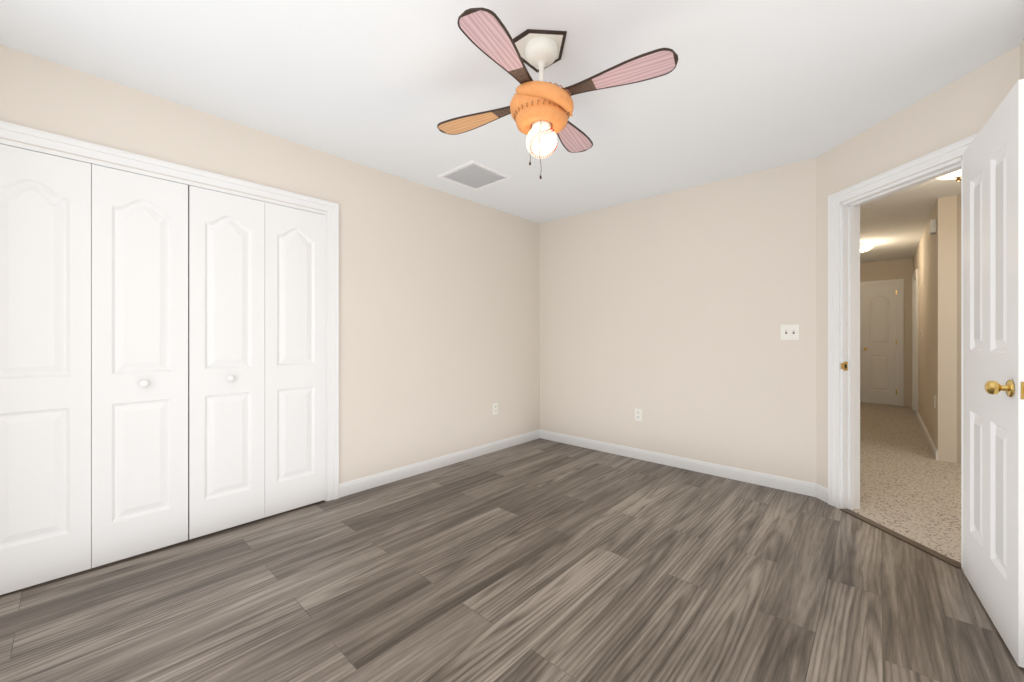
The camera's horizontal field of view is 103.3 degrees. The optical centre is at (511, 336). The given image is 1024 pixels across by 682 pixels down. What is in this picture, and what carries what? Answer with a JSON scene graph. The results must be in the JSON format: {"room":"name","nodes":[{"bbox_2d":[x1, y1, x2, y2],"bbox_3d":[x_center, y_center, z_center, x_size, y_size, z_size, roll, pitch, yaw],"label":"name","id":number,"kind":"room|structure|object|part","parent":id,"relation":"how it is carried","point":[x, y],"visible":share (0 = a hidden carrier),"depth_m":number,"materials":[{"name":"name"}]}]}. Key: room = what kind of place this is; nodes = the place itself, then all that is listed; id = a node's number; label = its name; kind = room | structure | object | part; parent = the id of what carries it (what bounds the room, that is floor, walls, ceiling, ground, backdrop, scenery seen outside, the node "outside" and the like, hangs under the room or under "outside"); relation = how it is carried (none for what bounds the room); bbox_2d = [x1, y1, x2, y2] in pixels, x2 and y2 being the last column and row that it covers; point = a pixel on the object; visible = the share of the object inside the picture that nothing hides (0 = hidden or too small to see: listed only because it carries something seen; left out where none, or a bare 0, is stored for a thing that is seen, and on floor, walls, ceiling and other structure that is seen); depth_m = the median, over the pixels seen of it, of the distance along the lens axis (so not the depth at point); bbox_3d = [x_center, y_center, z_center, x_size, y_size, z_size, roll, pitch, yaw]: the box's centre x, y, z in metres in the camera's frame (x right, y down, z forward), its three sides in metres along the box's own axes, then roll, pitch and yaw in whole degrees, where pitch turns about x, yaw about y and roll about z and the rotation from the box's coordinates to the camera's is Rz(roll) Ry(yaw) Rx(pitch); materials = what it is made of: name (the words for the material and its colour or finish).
{"room":"empty bedroom","nodes":[
{"label":"empty bedroom","id":0,"kind":"room"},
{"bbox_2d":[0,45,539,483],"bbox_3d":[-1.155,-0.070,3.090,0.120,2.440,4.480,0,0,42],"label":"wall","id":1,"kind":"structure","parent":0,"point":[439,323],"depth_m":3.22,"materials":[{"name":"beige paint"}]},
{"bbox_2d":[0,144,90,594],"bbox_3d":[-2.205,0.143,1.861,0.030,1.989,0.375,0,0,42],"label":"closet door","id":2,"kind":"structure","parent":1,"relation":"in","point":[45,367],"depth_m":1.88,"materials":[{"name":"white wood"}]},
{"bbox_2d":[91,164,187,567],"bbox_3d":[-1.952,0.143,2.140,0.030,1.989,0.375,0,0,42],"label":"closet door","id":3,"kind":"structure","parent":1,"relation":"in","point":[139,332],"depth_m":2.12,"materials":[{"name":"white wood"}]},
{"bbox_2d":[138,374,234,387],"bbox_3d":[-1.797,0.243,2.257,0.043,0.044,0.425,0,0,42],"label":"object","id":4,"kind":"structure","parent":3,"relation":"attached to","point":[143,383],"depth_m":2.11,"materials":[{"name":"white plastic"}]},
{"bbox_3d":[-1.925,0.243,2.116,0.043,0.044,0.044,0,0,42],"label":"knob","id":5,"kind":"part","parent":4,"relation":"part of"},
{"bbox_3d":[-1.669,0.243,2.398,0.043,0.044,0.044,0,0,42],"label":"knob","id":6,"kind":"part","parent":4,"relation":"part of","materials":[{"name":"white plastic"}]},
{"bbox_2d":[0,121,338,500],"bbox_3d":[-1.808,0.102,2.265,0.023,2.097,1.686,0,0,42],"label":"trim","id":7,"kind":"structure","parent":1,"relation":"attached to","point":[26,135],"depth_m":2.62,"materials":[{"name":"white wood"}]},
{"bbox_2d":[188,185,264,539],"bbox_3d":[-1.696,0.143,2.422,0.030,1.989,0.375,0,0,42],"label":"closet door","id":8,"kind":"structure","parent":1,"relation":"in","point":[226,338],"depth_m":2.40,"materials":[{"name":"white wood"}]},
{"bbox_2d":[265,202,324,516],"bbox_3d":[-1.442,0.143,2.701,0.030,1.989,0.375,0,0,42],"label":"closet door","id":9,"kind":"structure","parent":1,"relation":"in","point":[294,358],"depth_m":2.68,"materials":[{"name":"white wood"}]},
{"bbox_2d":[339,430,539,497],"bbox_3d":[-0.463,1.103,3.753,0.013,0.095,2.326,0,0,42],"label":"baseboard","id":10,"kind":"structure","parent":1,"relation":"attached to","point":[368,482],"depth_m":3.47,"materials":[{"name":"white wood"}]},
{"bbox_2d":[493,403,497,414],"bbox_3d":[-0.168,0.725,4.080,0.010,0.114,0.070,0,0,42],"label":"outlet","id":11,"kind":"object","parent":1,"relation":"attached to","point":[495,408],"visible":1,"depth_m":4.08,"materials":[{"name":"white plastic"}]},
{"bbox_2d":[0,438,1023,681],"bbox_3d":[-0.115,1.186,2.145,4.090,0.088,4.360,0,0,42],"label":"floor","id":12,"kind":"structure","parent":0,"point":[540,560],"depth_m":1.80,"materials":[{"name":"laminate"}]},
{"bbox_2d":[0,0,1023,262],"bbox_3d":[2.640,-1.330,3.519,6.520,0.080,10.220,0,0,42],"label":"ceiling","id":13,"kind":"structure","parent":0,"point":[744,87],"depth_m":1.99,"materials":[{"name":"paint"}]},
{"bbox_2d":[438,161,511,190],"bbox_3d":[-0.300,-1.286,3.258,0.420,0.008,0.420,0,0,42],"label":"ceiling vent","id":14,"kind":"object","parent":13,"relation":"in","point":[474,175],"visible":0.98,"depth_m":3.24,"materials":[{"name":"white metal"}]},
{"bbox_2d":[437,8,677,178],"bbox_3d":[0.131,-0.983,1.799,0.848,0.614,0.848,0,0,-16],"label":"ceiling fan","id":15,"kind":"object","parent":13,"relation":"hanging from","point":[540,111],"visible":1,"depth_m":1.70,"materials":[{"name":"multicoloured wood"}]},
{"bbox_3d":[-0.129,-1.056,1.943,0.535,0.013,0.146,0,4,29],"label":"blade","id":16,"kind":"part","parent":15,"relation":"part of","materials":[{"name":"orange wood"}]},
{"bbox_3d":[-0.013,-1.056,1.539,0.146,0.013,0.535,5,2,29],"label":"blade","id":17,"kind":"part","parent":15,"relation":"part of","materials":[{"name":"pink wood"}]},
{"bbox_3d":[0.137,-1.286,1.794,0.255,0.007,0.240,0,0,42],"label":"home plate","id":18,"kind":"part","parent":15,"relation":"part of","materials":[{"name":"white ceramic"}]},
{"bbox_3d":[0.131,-1.175,1.799,0.148,0.216,0.148,0,0,42],"label":"canopy rod","id":19,"kind":"part","parent":15,"relation":"part of","materials":[{"name":"white metal"}]},
{"bbox_3d":[0.131,-0.867,1.799,0.138,0.138,0.138,0,0,42],"label":"baseball globe","id":20,"kind":"part","parent":15,"relation":"part of","materials":[{"name":"white glass"}]},
{"bbox_3d":[0.275,-1.056,2.060,0.146,0.013,0.535,-5,-2,29],"label":"blade","id":21,"kind":"part","parent":15,"relation":"part of","materials":[{"name":"pink wood"}]},
{"bbox_3d":[0.392,-1.056,1.656,0.535,0.013,0.146,0,-4,29],"label":"blade","id":22,"kind":"part","parent":15,"relation":"part of","materials":[{"name":"pink wood"}]},
{"bbox_2d":[860,243,875,252],"bbox_3d":[4.832,-1.215,5.635,0.340,0.150,0.340,0,0,42],"label":"hall ceiling light","id":23,"kind":"object","parent":13,"relation":"attached to","point":[864,247],"visible":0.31,"depth_m":5.51,"materials":[{"name":"beige glass"}]},
{"bbox_2d":[936,170,960,181],"bbox_3d":[3.282,-1.215,2.977,0.340,0.150,0.340,0,0,42],"label":"hall ceiling light","id":24,"kind":"object","parent":13,"relation":"attached to","point":[956,175],"visible":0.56,"depth_m":2.97,"materials":[{"name":"beige glass"}]},
{"bbox_2d":[540,158,816,483],"bbox_3d":[1.286,-0.070,3.817,2.755,2.440,0.120,0,0,42],"label":"wall","id":25,"kind":"structure","parent":0,"point":[669,314],"depth_m":3.48,"materials":[{"name":"beige paint"}]},
{"bbox_2d":[635,408,641,420],"bbox_3d":[1.190,0.735,3.817,0.070,0.114,0.010,0,0,42],"label":"outlet","id":26,"kind":"object","parent":25,"relation":"attached to","point":[638,414],"visible":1,"depth_m":3.81,"materials":[{"name":"white plastic"}]},
{"bbox_2d":[539,429,815,496],"bbox_3d":[1.250,1.103,3.760,2.540,0.095,0.013,0,0,42],"label":"baseboard","id":27,"kind":"structure","parent":25,"relation":"attached to","point":[780,483],"depth_m":3.48,"materials":[{"name":"white wood"}]},
{"bbox_2d":[781,324,798,339],"bbox_3d":[2.068,-0.035,3.015,0.116,0.114,0.016,0,0,42],"label":"double light switch","id":28,"kind":"object","parent":25,"relation":"attached to","point":[789,332],"visible":1,"depth_m":3.01,"materials":[{"name":"white plastic"}]},
{"bbox_2d":[860,258,912,406],"bbox_3d":[6.141,-0.070,7.053,1.190,2.440,0.120,0,0,42],"label":"wall","id":29,"kind":"structure","parent":0,"point":[888,269],"depth_m":6.67,"materials":[{"name":"paint"}]},
{"bbox_2d":[860,287,861,401],"bbox_3d":[5.937,0.131,7.209,0.438,2.015,0.035,0,0,42],"label":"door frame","id":30,"kind":"structure","parent":29,"relation":"in","point":[860,344],"depth_m":7.05,"materials":[{"name":"white wood"}]},
{"bbox_2d":[862,284,896,404],"bbox_3d":[6.264,0.131,6.911,0.438,2.015,0.035,0,0,42],"label":"closet door leaf","id":31,"kind":"structure","parent":29,"relation":"in","point":[879,339],"depth_m":6.90,"materials":[{"name":"white wood"}]},
{"bbox_2d":[860,279,903,406],"bbox_3d":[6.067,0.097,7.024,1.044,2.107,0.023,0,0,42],"label":"door frame","id":32,"kind":"structure","parent":29,"relation":"attached to","point":[900,282],"depth_m":6.70,"materials":[{"name":"white wood"}]},
{"bbox_2d":[817,45,1019,488],"bbox_3d":[2.278,-0.070,2.355,0.120,2.440,1.124,0,0,-3],"label":"wall","id":33,"kind":"structure","parent":0,"point":[964,107],"depth_m":2.34,"materials":[{"name":"beige paint"}]},
{"bbox_2d":[815,484,827,502],"bbox_3d":[2.187,1.103,2.857,0.013,0.095,0.113,0,0,-3],"label":"baseboard","id":34,"kind":"structure","parent":33,"relation":"attached to","point":[821,492],"depth_m":2.85,"materials":[{"name":"white wood"}]},
{"bbox_2d":[841,157,961,567],"bbox_3d":[2.278,0.128,2.357,0.122,2.045,0.720,0,0,-3],"label":"trim","id":35,"kind":"structure","parent":33,"relation":"attached to","point":[850,353],"depth_m":2.70,"materials":[{"name":"white wood"}]},
{"bbox_2d":[841,362,847,370],"bbox_3d":[2.214,0.195,2.699,0.036,0.060,0.027,0,0,42],"label":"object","id":36,"kind":"structure","parent":35,"relation":"attached to","point":[844,365],"depth_m":2.69,"materials":[{"name":"gold metal"}]},
{"bbox_2d":[828,133,977,569],"bbox_3d":[2.206,0.090,2.354,0.023,2.120,0.870,0,0,-3],"label":"door frame","id":37,"kind":"structure","parent":33,"relation":"attached to","point":[957,149],"depth_m":2.71,"materials":[{"name":"white wood"}]},
{"bbox_2d":[963,79,1023,667],"bbox_3d":[1.973,0.125,1.673,0.154,2.030,0.724,0,0,38],"label":"door leaf","id":38,"kind":"structure","parent":33,"relation":"in","point":[993,350],"depth_m":1.59,"materials":[{"name":"white wood"}]},
{"bbox_3d":[1.786,0.185,1.431,0.147,0.064,0.102,0,0,42],"label":"bedroom door hardware","id":39,"kind":"part","parent":38,"relation":"part of","materials":[{"name":"gold metal"}]},
{"bbox_2d":[913,195,956,462],"bbox_3d":[5.332,-0.070,5.188,0.120,2.440,3.970,0,0,42],"label":"wall","id":40,"kind":"structure","parent":0,"point":[935,260],"depth_m":3.75,"materials":[{"name":"paint"}]},
{"bbox_2d":[912,269,917,417],"bbox_3d":[5.995,0.097,6.024,0.023,2.107,0.884,0,0,42],"label":"door frame","id":41,"kind":"structure","parent":40,"relation":"attached to","point":[915,274],"depth_m":6.29,"materials":[{"name":"white wood"}]},
{"bbox_2d":[915,278,915,410],"bbox_3d":[6.048,0.128,5.976,0.120,2.045,0.760,0,0,42],"label":"trim","id":42,"kind":"structure","parent":40,"relation":"attached to","point":[915,344],"depth_m":6.28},
{"bbox_2d":[917,413,937,459],"bbox_3d":[4.822,1.103,4.726,0.013,0.095,2.600,0,0,42],"label":"baseboard","id":43,"kind":"structure","parent":40,"relation":"attached to","point":[934,450],"depth_m":4.37,"materials":[{"name":"white wood"}]},
{"bbox_2d":[929,219,936,234],"bbox_3d":[4.033,-1.055,3.882,0.045,0.130,0.110,0,0,42],"label":"door chime","id":44,"kind":"object","parent":40,"relation":"attached to","point":[932,226],"visible":1,"depth_m":3.85,"materials":[{"name":"white plastic"}]},
{"bbox_2d":[1020,37,1023,78],"bbox_3d":[1.124,-0.070,0.468,0.120,2.440,3.665,0,0,42],"label":"wall","id":45,"kind":"structure","parent":0,"point":[1022,59],"depth_m":1.75,"materials":[{"name":"beige paint"}]},
{"label":"outside","id":46,"kind":"structure","parent":0,"visible":0},
{"bbox_2d":[852,402,960,562],"bbox_3d":[4.766,1.188,3.866,3.600,0.084,6.847,0,0,42],"label":"floor carpet","id":47,"kind":"object","parent":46,"point":[910,486],"depth_m":3.19,"materials":[{"name":"beige carpet"}]},
{"bbox_2d":[957,194,960,463],"bbox_3d":[4.899,-0.070,2.980,2.210,2.440,0.120,0,0,42],"label":"wall jog","id":48,"kind":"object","parent":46,"point":[959,328],"visible":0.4,"depth_m":3.67,"materials":[{"name":"paint"}]}
]}

